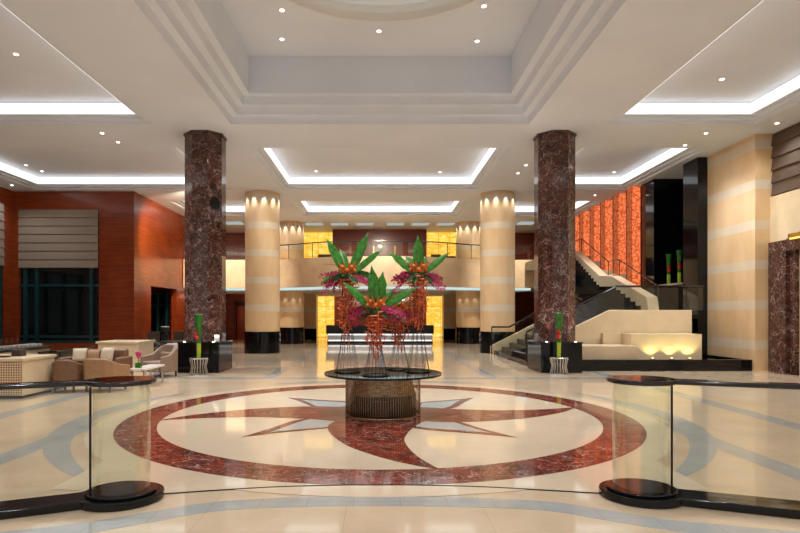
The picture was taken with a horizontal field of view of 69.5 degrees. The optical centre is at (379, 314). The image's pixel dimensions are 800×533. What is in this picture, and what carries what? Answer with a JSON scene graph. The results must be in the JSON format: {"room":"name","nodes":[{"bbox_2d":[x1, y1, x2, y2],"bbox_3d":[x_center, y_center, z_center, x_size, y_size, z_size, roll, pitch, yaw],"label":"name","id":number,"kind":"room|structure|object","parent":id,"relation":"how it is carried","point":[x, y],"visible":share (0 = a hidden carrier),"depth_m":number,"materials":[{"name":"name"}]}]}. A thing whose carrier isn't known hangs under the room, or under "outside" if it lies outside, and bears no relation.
{"room":"hotel lobby","nodes":[
{"label":"hotel lobby","id":0,"kind":"room"},
{"bbox_2d":[0,187,13,344],"bbox_3d":[-16.150,-1.845,11.500,0.300,7.090,28.000,0,0,0],"label":"wall","id":1,"kind":"structure","parent":0,"point":[6,195],"depth_m":24.81,"materials":[{"name":"red wood"}]},
{"bbox_2d":[0,202,2,343],"bbox_3d":[-16.095,-1.750,22.000,0.150,6.000,5.000,0,0,0],"label":"window","id":2,"kind":"structure","parent":1,"relation":"in","point":[1,283],"depth_m":24.38,"materials":[{"name":"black glass"}]},
{"bbox_2d":[0,203,4,265],"bbox_3d":[-15.962,-3.375,22.025,0.060,2.650,4.850,0,0,0],"label":"blind","id":3,"kind":"object","parent":2,"relation":"attached to","point":[2,211],"visible":1,"depth_m":24.32,"materials":[{"name":"beige fabric"}]},
{"bbox_2d":[14,191,136,352],"bbox_3d":[-13.380,-1.845,25.350,5.240,7.090,0.300,0,0,0],"label":"wall","id":4,"kind":"structure","parent":0,"point":[117,209],"depth_m":25.20,"materials":[{"name":"red wood"}]},
{"bbox_2d":[19,209,98,342],"bbox_3d":[-14.050,-1.675,25.295,3.500,5.850,0.150,0,0,0],"label":"window","id":5,"kind":"structure","parent":4,"relation":"in","point":[59,305],"depth_m":25.34,"materials":[{"name":"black glass"}]},
{"bbox_2d":[18,210,97,267],"bbox_3d":[-14.050,-3.310,25.162,3.480,2.560,0.060,0,0,0],"label":"blind","id":6,"kind":"object","parent":5,"relation":"attached to","point":[46,238],"visible":1,"depth_m":25.15,"materials":[{"name":"beige fabric"}]},
{"bbox_2d":[137,193,184,339],"bbox_3d":[-10.910,-1.845,31.950,0.300,7.090,12.900,0,0,0],"label":"wall","id":7,"kind":"structure","parent":0,"point":[160,230],"depth_m":27.86,"materials":[{"name":"red wood"}]},
{"bbox_2d":[151,287,170,343],"bbox_3d":[-12.780,0.000,31.300,3.440,3.400,0.200,0,0,0],"label":"door frame","id":8,"kind":"structure","parent":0,"point":[153,289],"depth_m":31.20,"materials":[{"name":"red wood"}]},
{"bbox_2d":[151,292,168,340],"bbox_3d":[-12.325,0.150,31.105,1.850,2.700,0.170,0,0,0],"label":"window","id":9,"kind":"structure","parent":8,"relation":"in","point":[159,300],"depth_m":31.14,"materials":[{"name":"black glass"}]},
{"bbox_2d":[226,294,244,339],"bbox_3d":[-8.330,0.100,38.500,4.860,3.200,0.200,0,0,0],"label":"wall","id":10,"kind":"structure","parent":0,"point":[230,298],"depth_m":38.40,"materials":[{"name":"red wood"}]},
{"bbox_2d":[234,300,244,339],"bbox_3d":[-9.050,0.355,38.475,1.380,2.690,0.250,0,0,0],"label":"trim","id":11,"kind":"structure","parent":10,"relation":"attached to","point":[235,301],"depth_m":38.35,"materials":[{"name":"red wood"}]},
{"bbox_2d":[183,240,533,295],"bbox_3d":[-0.238,-2.604,36.610,21.035,2.488,13.580,0,0,0],"label":"balcony","id":12,"kind":"object","parent":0,"point":[302,274],"visible":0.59,"depth_m":31.23,"materials":[{"name":"beige stone"}]},
{"bbox_2d":[318,254,330,256],"bbox_3d":[-3.180,-3.150,33.350,0.745,0.600,0.700,0,0,0],"label":"sofa","id":13,"kind":"object","parent":12,"relation":"on","point":[319,255],"visible":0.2,"depth_m":33.00,"materials":[{"name":"brown fabric"}]},
{"bbox_2d":[226,286,530,289],"bbox_3d":[-1.072,-1.450,31.923,19.344,0.140,2.087,0,0,0],"label":"light","id":14,"kind":"object","parent":12,"relation":"attached to","point":[227,287],"depth_m":31.71,"materials":[{"name":"white"}]},
{"bbox_2d":[226,233,533,259],"bbox_3d":[0.170,-4.120,38.100,21.860,2.540,0.200,0,0,0],"label":"wall","id":15,"kind":"structure","parent":0,"point":[233,252],"depth_m":38.00,"materials":[{"name":"red paint"}]},
{"bbox_2d":[304,233,332,257],"bbox_3d":[-4.100,-4.120,37.920,2.200,2.520,0.120,0,0,0],"label":"panel","id":16,"kind":"object","parent":15,"relation":"attached to","point":[318,248],"visible":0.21,"depth_m":37.86,"materials":[{"name":"yellow stone"}]},
{"bbox_2d":[427,233,455,256],"bbox_3d":[4.075,-4.120,37.920,2.250,2.520,0.120,0,0,0],"label":"panel","id":17,"kind":"object","parent":15,"relation":"attached to","point":[432,248],"visible":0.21,"depth_m":37.86,"materials":[{"name":"yellow stone"}]},
{"bbox_2d":[334,245,426,256],"bbox_3d":[-0.025,-4.120,36.900,5.950,2.540,0.800,0,0,0],"label":"wall","id":18,"kind":"structure","parent":0,"point":[401,250],"depth_m":36.50,"materials":[{"name":"red wood"}]},
{"bbox_2d":[333,229,426,244],"bbox_3d":[-0.025,-4.895,36.460,5.950,0.990,0.080,0,0,0],"label":"trim","id":19,"kind":"structure","parent":18,"relation":"attached to","point":[338,234],"depth_m":36.42,"materials":[{"name":"red wood"}]},
{"bbox_2d":[0,0,799,232],"bbox_3d":[-1.900,-6.720,20.850,29.000,2.660,46.700,0,0,0],"label":"ceiling","id":20,"kind":"structure","parent":0,"point":[339,96],"depth_m":15.56,"materials":[{"name":"paint"}]},
{"bbox_2d":[0,3,134,113],"bbox_3d":[-10.660,-5.700,12.650,7.790,0.280,6.610,0,0,0],"label":"light","id":21,"kind":"object","parent":20,"relation":"attached to","point":[5,108],"visible":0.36,"depth_m":15.92,"materials":[{"name":"white"}]},
{"bbox_2d":[0,149,184,183],"bbox_3d":[-10.660,-5.700,21.750,7.790,0.280,5.510,0,0,0],"label":"light","id":22,"kind":"object","parent":20,"relation":"attached to","point":[39,180],"visible":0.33,"depth_m":24.48,"materials":[{"name":"white"}]},
{"bbox_2d":[184,201,244,211],"bbox_3d":[-8.210,-5.700,29.425,2.890,0.280,3.460,0,0,0],"label":"light","id":23,"kind":"object","parent":20,"relation":"attached to","point":[228,208],"visible":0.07,"depth_m":31.12,"materials":[{"name":"white"}]},
{"bbox_2d":[226,222,243,224],"bbox_3d":[-8.600,-5.372,33.900,1.000,0.025,1.000,0,0,0],"label":"ceiling light panel","id":24,"kind":"object","parent":20,"relation":"attached to","point":[227,223],"visible":0.79,"depth_m":33.92,"materials":[{"name":"white plastic"}]},
{"bbox_2d":[305,223,323,225],"bbox_3d":[-3.900,-5.372,34.300,1.000,0.025,0.800,0,0,0],"label":"ceiling light panel","id":25,"kind":"object","parent":20,"relation":"attached to","point":[307,224],"visible":1,"depth_m":34.31,"materials":[{"name":"white plastic"}]},
{"bbox_2d":[331,223,347,225],"bbox_3d":[-2.400,-5.372,34.300,1.000,0.025,0.800,0,0,0],"label":"ceiling light panel","id":26,"kind":"object","parent":20,"relation":"attached to","point":[332,224],"visible":1,"depth_m":34.31,"materials":[{"name":"white plastic"}]},
{"bbox_2d":[356,223,372,225],"bbox_3d":[-0.900,-5.372,34.300,1.000,0.025,0.800,0,0,0],"label":"ceiling light panel","id":27,"kind":"object","parent":20,"relation":"attached to","point":[357,224],"visible":1,"depth_m":34.31,"materials":[{"name":"white plastic"}]},
{"bbox_2d":[264,148,495,183],"bbox_3d":[0.000,-5.700,21.750,7.750,0.280,5.510,0,0,0],"label":"light","id":28,"kind":"object","parent":20,"relation":"attached to","point":[291,180],"visible":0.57,"depth_m":24.48,"materials":[{"name":"white"}]},
{"bbox_2d":[301,201,458,211],"bbox_3d":[0.000,-5.700,29.425,7.750,0.280,3.460,0,0,0],"label":"light","id":29,"kind":"object","parent":20,"relation":"attached to","point":[309,208],"visible":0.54,"depth_m":31.12,"materials":[{"name":"white"}]},
{"bbox_2d":[387,223,403,225],"bbox_3d":[0.900,-5.372,34.300,1.000,0.025,0.800,0,0,0],"label":"ceiling light panel","id":30,"kind":"object","parent":20,"relation":"attached to","point":[388,224],"visible":1,"depth_m":34.31,"materials":[{"name":"white plastic"}]},
{"bbox_2d":[412,223,428,225],"bbox_3d":[2.400,-5.372,34.300,1.000,0.025,0.800,0,0,0],"label":"ceiling light panel","id":31,"kind":"object","parent":20,"relation":"attached to","point":[413,224],"visible":1,"depth_m":34.31,"materials":[{"name":"white plastic"}]},
{"bbox_2d":[436,223,454,225],"bbox_3d":[3.900,-5.372,34.300,1.000,0.025,0.800,0,0,0],"label":"ceiling light panel","id":32,"kind":"object","parent":20,"relation":"attached to","point":[438,224],"visible":1,"depth_m":34.31,"materials":[{"name":"white plastic"}]},
{"bbox_2d":[515,203,533,211],"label":"light","id":33,"kind":"object","parent":20,"relation":"attached to","point":[531,208],"depth_m":31.12,"materials":[{"name":"white"}]},
{"bbox_2d":[516,222,533,224],"bbox_3d":[8.600,-5.372,33.900,1.000,0.025,1.000,0,0,0],"label":"ceiling light panel","id":34,"kind":"object","parent":20,"relation":"attached to","point":[518,223],"visible":0.79,"depth_m":33.92,"materials":[{"name":"white plastic"}]},
{"bbox_2d":[575,201,588,208],"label":"light","id":35,"kind":"object","parent":20,"relation":"attached to","point":[579,203],"depth_m":29.58,"materials":[{"name":"white"}]},
{"bbox_2d":[575,148,686,183],"bbox_3d":[8.520,-5.700,21.750,3.510,0.280,5.510,0,0,0],"label":"light","id":36,"kind":"object","parent":20,"relation":"attached to","point":[671,152],"visible":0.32,"depth_m":23.51,"materials":[{"name":"white"}]},
{"bbox_2d":[625,0,799,113],"bbox_3d":[8.520,-5.700,12.650,3.510,0.280,6.610,0,0,0],"label":"light","id":37,"kind":"object","parent":20,"relation":"attached to","point":[639,108],"visible":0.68,"depth_m":15.92,"materials":[{"name":"white"}]},
{"bbox_2d":[0,337,799,532],"bbox_3d":[-1.900,1.795,20.850,29.000,0.209,46.700,0,0,0],"label":"floor","id":38,"kind":"structure","parent":0,"point":[265,443],"depth_m":7.44,"materials":[{"name":"beige stone"}]},
{"bbox_2d":[0,345,52,353],"bbox_3d":[-9.450,1.235,14.025,1.600,0.830,2.450,0,0,0],"label":"counter","id":39,"kind":"object","parent":38,"relation":"on","point":[35,349],"depth_m":14.42,"materials":[{"name":"beige stone"}]},
{"bbox_2d":[0,348,49,353],"bbox_3d":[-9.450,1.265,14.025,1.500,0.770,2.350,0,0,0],"label":"countertop","id":40,"kind":"structure","parent":39,"relation":"on","point":[36,351],"depth_m":14.51,"materials":[{"name":"stone"}]},
{"bbox_2d":[0,354,56,397],"bbox_3d":[-8.395,1.290,12.175,2.450,0.820,1.210,0,0,0],"label":"counter","id":41,"kind":"object","parent":38,"relation":"on","point":[30,367],"depth_m":11.76,"materials":[{"name":"beige stone"}]},
{"bbox_2d":[11,349,25,355],"bbox_3d":[-7.650,0.809,12.200,0.200,0.139,0.200,0,0,0],"label":"box","id":42,"kind":"object","parent":41,"relation":"on","point":[16,352],"visible":0.99,"depth_m":12.10,"materials":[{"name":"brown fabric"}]},
{"bbox_2d":[0,354,56,360],"bbox_3d":[-8.395,0.910,12.175,2.450,0.060,1.210,0,0,0],"label":"countertop","id":43,"kind":"structure","parent":41,"relation":"on","point":[28,357],"depth_m":12.07,"materials":[{"name":"beige stone"}]},
{"bbox_2d":[38,346,94,359],"bbox_3d":[-8.400,1.310,15.550,0.080,0.780,2.700,0,0,0],"label":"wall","id":44,"kind":"structure","parent":38,"relation":"on","point":[60,353],"depth_m":15.22,"materials":[{"name":"stone"}]},
{"bbox_2d":[52,360,83,392],"bbox_3d":[-6.873,1.340,12.740,0.656,0.720,0.766,0,0,0],"label":"armchair","id":45,"kind":"object","parent":38,"relation":"on","point":[62,370],"visible":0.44,"depth_m":12.40,"materials":[{"name":"brown fabric"}]},
{"bbox_2d":[0,376,163,519],"bbox_3d":[-3.596,1.145,4.798,3.374,1.110,0.681,0,0,-21],"label":"glass balustrade","id":46,"kind":"object","parent":38,"relation":"on","point":[120,495],"visible":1,"depth_m":5.03,"materials":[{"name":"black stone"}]},
{"bbox_2d":[57,349,132,374],"bbox_3d":[-7.400,1.310,15.000,1.600,0.780,0.800,0,0,0],"label":"sofa","id":47,"kind":"object","parent":38,"relation":"on","point":[121,356],"visible":0.2,"depth_m":15.20,"materials":[{"name":"beige fabric"}]},
{"bbox_2d":[72,348,86,361],"bbox_3d":[-7.847,1.060,15.044,0.360,0.360,0.192,0,0,-9],"label":"throw cushion","id":48,"kind":"object","parent":47,"relation":"on","point":[79,354],"visible":0.94,"depth_m":14.99,"materials":[{"name":"beige fabric"}]},
{"bbox_2d":[87,350,99,358],"bbox_3d":[-7.486,1.090,15.022,0.340,0.340,0.188,0,0,6],"label":"throw cushion","id":49,"kind":"object","parent":47,"relation":"on","point":[94,354],"visible":0.66,"depth_m":14.97,"materials":[{"name":"brown fabric"}]},
{"bbox_2d":[100,347,114,360],"bbox_3d":[-7.131,1.050,15.047,0.380,0.380,0.195,0,0,11],"label":"throw cushion","id":50,"kind":"object","parent":47,"relation":"on","point":[106,353],"visible":0.77,"depth_m":14.99,"materials":[{"name":"beige fabric"}]},
{"bbox_2d":[83,358,129,392],"bbox_3d":[-6.132,1.330,12.833,0.795,0.740,0.755,0,0,7],"label":"armchair","id":51,"kind":"object","parent":38,"relation":"on","point":[92,368],"visible":0.59,"depth_m":12.50,"materials":[{"name":"brown fabric"}]},
{"bbox_2d":[96,340,155,371],"bbox_3d":[-7.750,1.250,17.625,1.300,0.900,1.250,0,0,0],"label":"sideboard","id":52,"kind":"object","parent":38,"relation":"on","point":[146,347],"visible":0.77,"depth_m":17.05,"materials":[{"name":"beige stone"}]},
{"bbox_2d":[129,338,159,344],"bbox_3d":[-8.615,1.279,20.800,1.230,0.841,0.529,0,0,0],"label":"planter","id":53,"kind":"object","parent":38,"relation":"on","point":[156,342],"visible":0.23,"depth_m":20.85,"materials":[{"name":"grey fabric"}]},
{"bbox_2d":[130,364,164,387],"bbox_3d":[-5.610,1.475,13.925,0.380,0.450,1.150,0,0,0],"label":"coffee table","id":54,"kind":"object","parent":38,"relation":"on","point":[149,367],"visible":0.84,"depth_m":13.78,"materials":[{"name":"white stone"}]},
{"bbox_2d":[134,351,141,367],"bbox_3d":[-5.652,1.051,13.500,0.166,0.396,0.174,0,0,0],"label":"orchid pot","id":55,"kind":"object","parent":54,"relation":"on","point":[138,353],"visible":1,"depth_m":13.46,"materials":[{"name":"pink plant"}]},
{"bbox_2d":[148,332,159,341],"bbox_3d":[-9.200,1.200,23.210,0.480,1.000,0.500,0,0,0],"label":"dining chair","id":56,"kind":"object","parent":38,"relation":"on","point":[156,335],"visible":0.27,"depth_m":23.40,"materials":[{"name":"brown fabric"}]},
{"bbox_2d":[140,344,177,377],"bbox_3d":[-6.039,1.270,15.909,0.864,0.860,0.762,0,0,33],"label":"armchair","id":57,"kind":"object","parent":38,"relation":"on","point":[167,354],"visible":0.83,"depth_m":15.83,"materials":[{"name":"beige fabric"}]},
{"bbox_2d":[161,352,169,356],"bbox_3d":[-5.947,1.155,16.071,0.440,0.230,0.120,0,0,31],"label":"lumbar cushion","id":58,"kind":"object","parent":57,"relation":"on","point":[162,353],"depth_m":16.03,"materials":[{"name":"beige fabric"}]},
{"bbox_2d":[154,343,163,350],"bbox_3d":[-7.567,1.315,18.908,1.207,0.770,0.534,0,0,0],"label":"planter","id":59,"kind":"object","parent":38,"relation":"on","point":[156,347],"visible":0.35,"depth_m":18.82,"materials":[{"name":"grey fabric"}]},
{"bbox_2d":[161,326,169,344],"bbox_3d":[-8.200,1.075,22.000,0.320,1.250,0.320,0,0,0],"label":"table lamp","id":60,"kind":"object","parent":38,"relation":"on","point":[164,337],"visible":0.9,"depth_m":21.88,"materials":[{"name":"black paint"}]},
{"bbox_2d":[160,340,184,342],"bbox_3d":[-7.300,1.320,20.600,1.040,0.760,1.040,0,0,0],"label":"dining table","id":61,"kind":"object","parent":38,"relation":"on","point":[166,341],"visible":0.55,"depth_m":20.16,"materials":[{"name":"black paint"}]},
{"bbox_2d":[173,331,184,339],"bbox_3d":[-8.300,1.200,23.610,0.480,1.000,0.500,0,0,0],"label":"dining chair","id":62,"kind":"object","parent":38,"relation":"on","point":[177,335],"visible":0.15,"depth_m":23.80,"materials":[{"name":"brown fabric"}]},
{"bbox_2d":[189,357,208,375],"bbox_3d":[-5.080,1.454,16.150,0.524,0.488,0.524,0,0,0],"label":"stool","id":63,"kind":"object","parent":38,"relation":"on","point":[191,358],"visible":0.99,"depth_m":16.02,"materials":[{"name":"metal"}]},
{"bbox_2d":[193,314,202,357],"bbox_3d":[-5.091,0.600,16.126,0.262,1.220,0.289,0,0,0],"label":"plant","id":64,"kind":"object","parent":63,"relation":"on","point":[198,317],"visible":1,"depth_m":16.09,"materials":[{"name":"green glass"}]},
{"bbox_2d":[177,130,232,372],"bbox_3d":[-5.270,-1.843,17.455,1.230,7.087,1.520,0,0,0],"label":"marble column","id":65,"kind":"structure","parent":38,"relation":"on","point":[205,150],"depth_m":16.89,"materials":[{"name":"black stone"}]},
{"bbox_2d":[214,335,219,341],"bbox_3d":[-4.770,0.700,16.845,0.160,0.199,0.090,0,0,0],"label":"card holder","id":66,"kind":"object","parent":65,"relation":"on","point":[216,337],"visible":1,"depth_m":16.83,"materials":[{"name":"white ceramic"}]},
{"bbox_2d":[237,302,244,339],"bbox_3d":[-9.050,0.400,38.950,1.300,2.600,0.100,0,0,0],"label":"door","id":67,"kind":"structure","parent":38,"relation":"on","point":[240,305],"depth_m":38.90,"materials":[{"name":"red wood"}]},
{"bbox_2d":[244,190,280,353],"bbox_3d":[-5.240,-1.840,25.700,1.600,7.080,1.600,0,0,0],"label":"stone column","id":68,"kind":"structure","parent":38,"relation":"on","point":[262,333],"depth_m":25.05,"materials":[{"name":"stone"}]},
{"bbox_2d":[280,221,304,343],"bbox_3d":[-5.240,-1.840,33.900,1.600,7.080,1.600,0,0,0],"label":"stone column","id":69,"kind":"structure","parent":38,"relation":"on","point":[292,328],"depth_m":33.21,"materials":[{"name":"stone"}]},
{"bbox_2d":[304,294,317,339],"bbox_3d":[-5.100,0.100,39.400,1.660,3.200,1.100,0,0,0],"label":"stone pier","id":70,"kind":"object","parent":38,"relation":"on","point":[310,300],"visible":0.46,"depth_m":38.90,"materials":[{"name":"stone"}]},
{"bbox_2d":[326,325,433,342],"bbox_3d":[0.000,1.170,34.445,6.360,1.060,0.910,0,0,0],"label":"reception desk","id":71,"kind":"object","parent":38,"relation":"on","point":[334,332],"visible":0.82,"depth_m":34.00,"materials":[{"name":"black paint"}]},
{"bbox_2d":[324,367,441,419],"bbox_3d":[0.050,1.345,9.850,1.999,0.711,1.999,0,0,-36],"label":"display table","id":72,"kind":"object","parent":38,"relation":"on","point":[394,396],"visible":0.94,"depth_m":9.36,"materials":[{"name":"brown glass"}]},
{"bbox_2d":[319,233,381,372],"bbox_3d":[-0.525,-0.206,9.855,0.856,2.387,0.825,0,0,-36],"label":"flower arrangement","id":73,"kind":"object","parent":72,"relation":"on","point":[348,273],"visible":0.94,"depth_m":9.85,"materials":[{"name":"green plant"}]},
{"bbox_2d":[343,265,416,376],"bbox_3d":[-0.014,0.099,9.393,1.194,1.777,0.608,0,0,-6],"label":"flower arrangement","id":74,"kind":"object","parent":72,"relation":"on","point":[379,304],"visible":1,"depth_m":9.27,"materials":[{"name":"green plant"}]},
{"bbox_2d":[374,300,425,370],"bbox_3d":[0.305,0.351,10.373,0.930,1.272,0.657,0,0,-14],"label":"flower arrangement","id":75,"kind":"object","parent":72,"relation":"on","point":[405,305],"visible":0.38,"depth_m":10.30,"materials":[{"name":"red plant"}]},
{"bbox_2d":[389,235,449,372],"bbox_3d":[0.677,-0.181,9.941,1.036,2.337,0.588,0,0,0],"label":"flower arrangement","id":76,"kind":"object","parent":72,"relation":"on","point":[416,268],"visible":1,"depth_m":9.90,"materials":[{"name":"multicoloured plant"}]},
{"bbox_2d":[442,294,455,339],"bbox_3d":[5.100,0.100,39.400,1.660,3.200,1.100,0,0,0],"label":"stone pier","id":77,"kind":"object","parent":38,"relation":"on","point":[448,300],"visible":0.46,"depth_m":38.90,"materials":[{"name":"stone"}]},
{"bbox_2d":[455,221,479,343],"bbox_3d":[5.240,-1.840,33.900,1.600,7.080,1.600,0,0,0],"label":"stone column","id":78,"kind":"structure","parent":38,"relation":"on","point":[467,328],"depth_m":33.21,"materials":[{"name":"stone"}]},
{"bbox_2d":[479,190,515,353],"bbox_3d":[5.240,-1.840,25.700,1.600,7.080,1.600,0,0,0],"label":"stone column","id":79,"kind":"structure","parent":38,"relation":"on","point":[497,207],"depth_m":25.05,"materials":[{"name":"stone"}]},
{"bbox_2d":[527,130,582,372],"bbox_3d":[5.270,-1.843,17.455,1.230,7.087,1.520,0,0,0],"label":"marble column","id":80,"kind":"structure","parent":38,"relation":"on","point":[554,150],"depth_m":16.91,"materials":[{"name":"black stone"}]},
{"bbox_2d":[549,357,568,374],"bbox_3d":[5.080,1.454,16.350,0.524,0.488,0.524,0,0,0],"label":"stool","id":81,"kind":"object","parent":38,"relation":"on","point":[551,358],"visible":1,"depth_m":16.22,"materials":[{"name":"metal"}]},
{"bbox_2d":[555,313,562,356],"bbox_3d":[5.074,0.580,16.319,0.238,1.260,0.302,0,0,10],"label":"plant arrangement","id":82,"kind":"object","parent":81,"relation":"on","point":[558,316],"visible":1,"depth_m":16.29,"materials":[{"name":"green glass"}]},
{"bbox_2d":[490,238,703,365],"bbox_3d":[7.793,-1.114,25.427,6.135,5.628,12.783,0,0,0],"label":"staircase","id":83,"kind":"structure","parent":38,"relation":"on","point":[604,303],"depth_m":21.72,"materials":[{"name":"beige stone"}]},
{"bbox_2d":[642,179,659,309],"bbox_3d":[10.995,-1.843,23.410,0.250,7.085,1.080,0,0,0],"label":"pillar","id":84,"kind":"structure","parent":38,"relation":"on","point":[650,190],"depth_m":23.06,"materials":[{"name":"stone"}]},
{"bbox_2d":[582,354,751,370],"bbox_3d":[8.535,1.530,18.500,5.310,0.340,2.400,0,0,0],"label":"basin","id":85,"kind":"object","parent":38,"relation":"on","point":[708,362],"visible":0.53,"depth_m":17.30,"materials":[{"name":"stone"}]},
{"bbox_2d":[582,344,637,358],"bbox_3d":[7.065,1.194,18.300,1.730,0.449,1.200,0,0,0],"label":"stone block","id":86,"kind":"object","parent":85,"relation":"on","point":[589,351],"visible":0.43,"depth_m":17.70,"materials":[{"name":"beige stone"}]},
{"bbox_2d":[601,333,701,358],"bbox_3d":[8.755,1.020,18.660,2.830,0.799,0.920,0,0,0],"label":"stone block","id":87,"kind":"object","parent":85,"relation":"on","point":[650,345],"visible":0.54,"depth_m":18.20,"materials":[{"name":"beige stone"}]},
{"bbox_2d":[683,157,706,356],"bbox_3d":[11.035,-1.843,20.180,0.330,7.085,0.960,0,0,0],"label":"pillar","id":88,"kind":"structure","parent":38,"relation":"on","point":[695,170],"depth_m":19.85,"materials":[{"name":"stone"}]},
{"bbox_2d":[599,375,799,518],"bbox_3d":[3.679,1.145,4.941,3.374,1.110,0.680,0,0,19],"label":"glass balustrade","id":89,"kind":"object","parent":38,"relation":"on","point":[633,492],"visible":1,"depth_m":5.09,"materials":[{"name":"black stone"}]},
{"bbox_2d":[707,134,772,370],"bbox_3d":[11.900,-1.845,18.450,1.400,7.090,2.500,0,0,0],"label":"wall pier","id":90,"kind":"object","parent":38,"relation":"on","point":[739,175],"visible":0.58,"depth_m":17.95,"materials":[{"name":"stone"}]},
{"bbox_2d":[334,291,533,324],"bbox_3d":[0.750,-1.845,43.600,23.500,7.090,0.200,0,0,0],"label":"wall","id":91,"kind":"structure","parent":0,"point":[336,298],"depth_m":43.50,"materials":[{"name":"yellow stone"}]},
{"bbox_2d":[318,296,333,336],"bbox_3d":[-4.150,-0.110,43.400,1.400,3.580,0.120,0,0,0],"label":"panel","id":92,"kind":"object","parent":91,"relation":"attached to","point":[325,303],"visible":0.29,"depth_m":43.34,"materials":[{"name":"yellow stone"}]},
{"bbox_2d":[426,296,441,336],"bbox_3d":[4.225,-0.110,43.400,1.450,3.580,0.120,0,0,0],"label":"panel","id":93,"kind":"object","parent":91,"relation":"attached to","point":[434,309],"visible":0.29,"depth_m":43.34,"materials":[{"name":"yellow stone"}]},
{"bbox_2d":[515,292,533,332],"bbox_3d":[9.200,0.100,38.500,6.600,3.200,0.200,0,0,0],"label":"wall","id":94,"kind":"structure","parent":0,"point":[524,301],"depth_m":38.40,"materials":[{"name":"red wood"}]},
{"bbox_2d":[660,179,681,309],"bbox_3d":[11.665,-1.845,22.985,1.070,7.090,0.230,0,0,0],"label":"wall","id":95,"kind":"structure","parent":0,"point":[670,189],"depth_m":22.87,"materials":[{"name":"black stone"}]},
{"bbox_2d":[682,179,682,309],"bbox_3d":[12.100,-1.845,21.755,0.200,7.090,2.190,0,0,0],"label":"wall niche","id":96,"kind":"object","parent":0,"point":[682,179],"visible":0.07,"depth_m":22.85,"materials":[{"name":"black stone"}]},
{"bbox_2d":[661,282,682,284],"bbox_3d":[11.435,-1.125,21.755,1.130,0.070,2.170,0,0,0],"label":"niche shelf","id":97,"kind":"object","parent":96,"relation":"attached to","point":[680,283],"visible":0.29,"depth_m":21.22,"materials":[{"name":"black stone"}]},
{"bbox_2d":[666,254,671,283],"bbox_3d":[11.067,-1.732,22.060,0.200,1.160,0.284,0,0,18],"label":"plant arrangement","id":98,"kind":"object","parent":97,"relation":"on","point":[668,256],"visible":0.98,"depth_m":22.04,"materials":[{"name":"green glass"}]},
{"bbox_2d":[676,250,681,282],"bbox_3d":[11.186,-1.777,21.506,0.200,1.250,0.292,0,0,18],"label":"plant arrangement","id":99,"kind":"object","parent":97,"relation":"on","point":[679,252],"visible":0.99,"depth_m":21.49,"materials":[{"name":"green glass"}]},
{"bbox_2d":[770,188,799,242],"bbox_3d":[12.125,-0.900,7.350,0.950,5.200,19.700,0,0,0],"label":"wall","id":100,"kind":"structure","parent":0,"point":[785,207],"depth_m":16.59,"materials":[{"name":"beige paint"}]},
{"bbox_2d":[768,238,799,374],"bbox_3d":[11.640,-0.225,14.230,0.280,3.850,5.660,0,0,0],"label":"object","id":101,"kind":"structure","parent":100,"relation":"in","point":[783,255],"depth_m":16.38,"materials":[{"name":"brown stone"}]},
{"bbox_2d":[788,232,799,238],"bbox_3d":[11.470,-2.180,15.900,0.100,0.160,0.500,0,0,0],"label":"brass lamp","id":102,"kind":"object","parent":101,"relation":"attached to","point":[795,235],"visible":1,"depth_m":15.90,"materials":[{"name":"gold metal"}]},
{"bbox_3d":[12.175,-4.445,7.350,0.850,1.890,19.700,0,0,0],"label":"wall","id":103,"kind":"structure","parent":0,"visible":0},
{"bbox_2d":[771,122,799,195],"bbox_3d":[11.693,-4.445,13.085,0.079,1.850,8.170,0,0,0],"label":"blind","id":104,"kind":"object","parent":103,"relation":"attached to","point":[785,144],"visible":1,"depth_m":16.57,"materials":[{"name":"brown fabric"}]},
{"bbox_3d":[10.695,-0.447,28.285,0.770,4.295,8.630,0,0,0],"label":"ledge","id":105,"kind":"object","parent":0,"visible":0},
{"bbox_2d":[575,216,578,250],"bbox_3d":[10.655,-3.992,31.940,0.690,2.784,0.920,0,0,0],"label":"glass fin","id":106,"kind":"object","parent":105,"relation":"on","point":[576,217],"visible":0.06,"depth_m":31.60,"materials":[{"name":"orange glass"}]},
{"bbox_2d":[579,211,589,258],"bbox_3d":[10.655,-3.992,30.340,0.690,2.784,0.920,0,0,0],"label":"glass fin","id":107,"kind":"object","parent":105,"relation":"on","point":[584,216],"visible":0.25,"depth_m":30.00,"materials":[{"name":"orange glass"}]},
{"bbox_2d":[590,206,599,267],"bbox_3d":[10.655,-3.792,28.840,0.690,3.184,0.920,0,0,0],"label":"glass fin","id":108,"kind":"object","parent":105,"relation":"on","point":[594,210],"visible":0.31,"depth_m":28.50,"materials":[{"name":"orange glass"}]},
{"bbox_2d":[600,200,612,274],"bbox_3d":[10.655,-3.507,27.440,0.690,3.754,0.920,0,0,0],"label":"glass fin","id":109,"kind":"object","parent":105,"relation":"on","point":[606,206],"visible":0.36,"depth_m":27.10,"materials":[{"name":"orange glass"}]},
{"bbox_2d":[608,193,625,278],"bbox_3d":[10.655,-3.367,25.940,0.690,4.034,0.920,0,0,0],"label":"glass fin","id":110,"kind":"object","parent":105,"relation":"on","point":[619,200],"visible":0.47,"depth_m":25.60,"materials":[{"name":"orange glass"}]},
{"bbox_2d":[626,186,641,287],"bbox_3d":[10.655,-3.067,24.540,0.690,4.634,0.920,0,0,0],"label":"glass fin","id":111,"kind":"object","parent":105,"relation":"on","point":[634,193],"visible":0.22,"depth_m":24.20,"materials":[{"name":"orange glass"}]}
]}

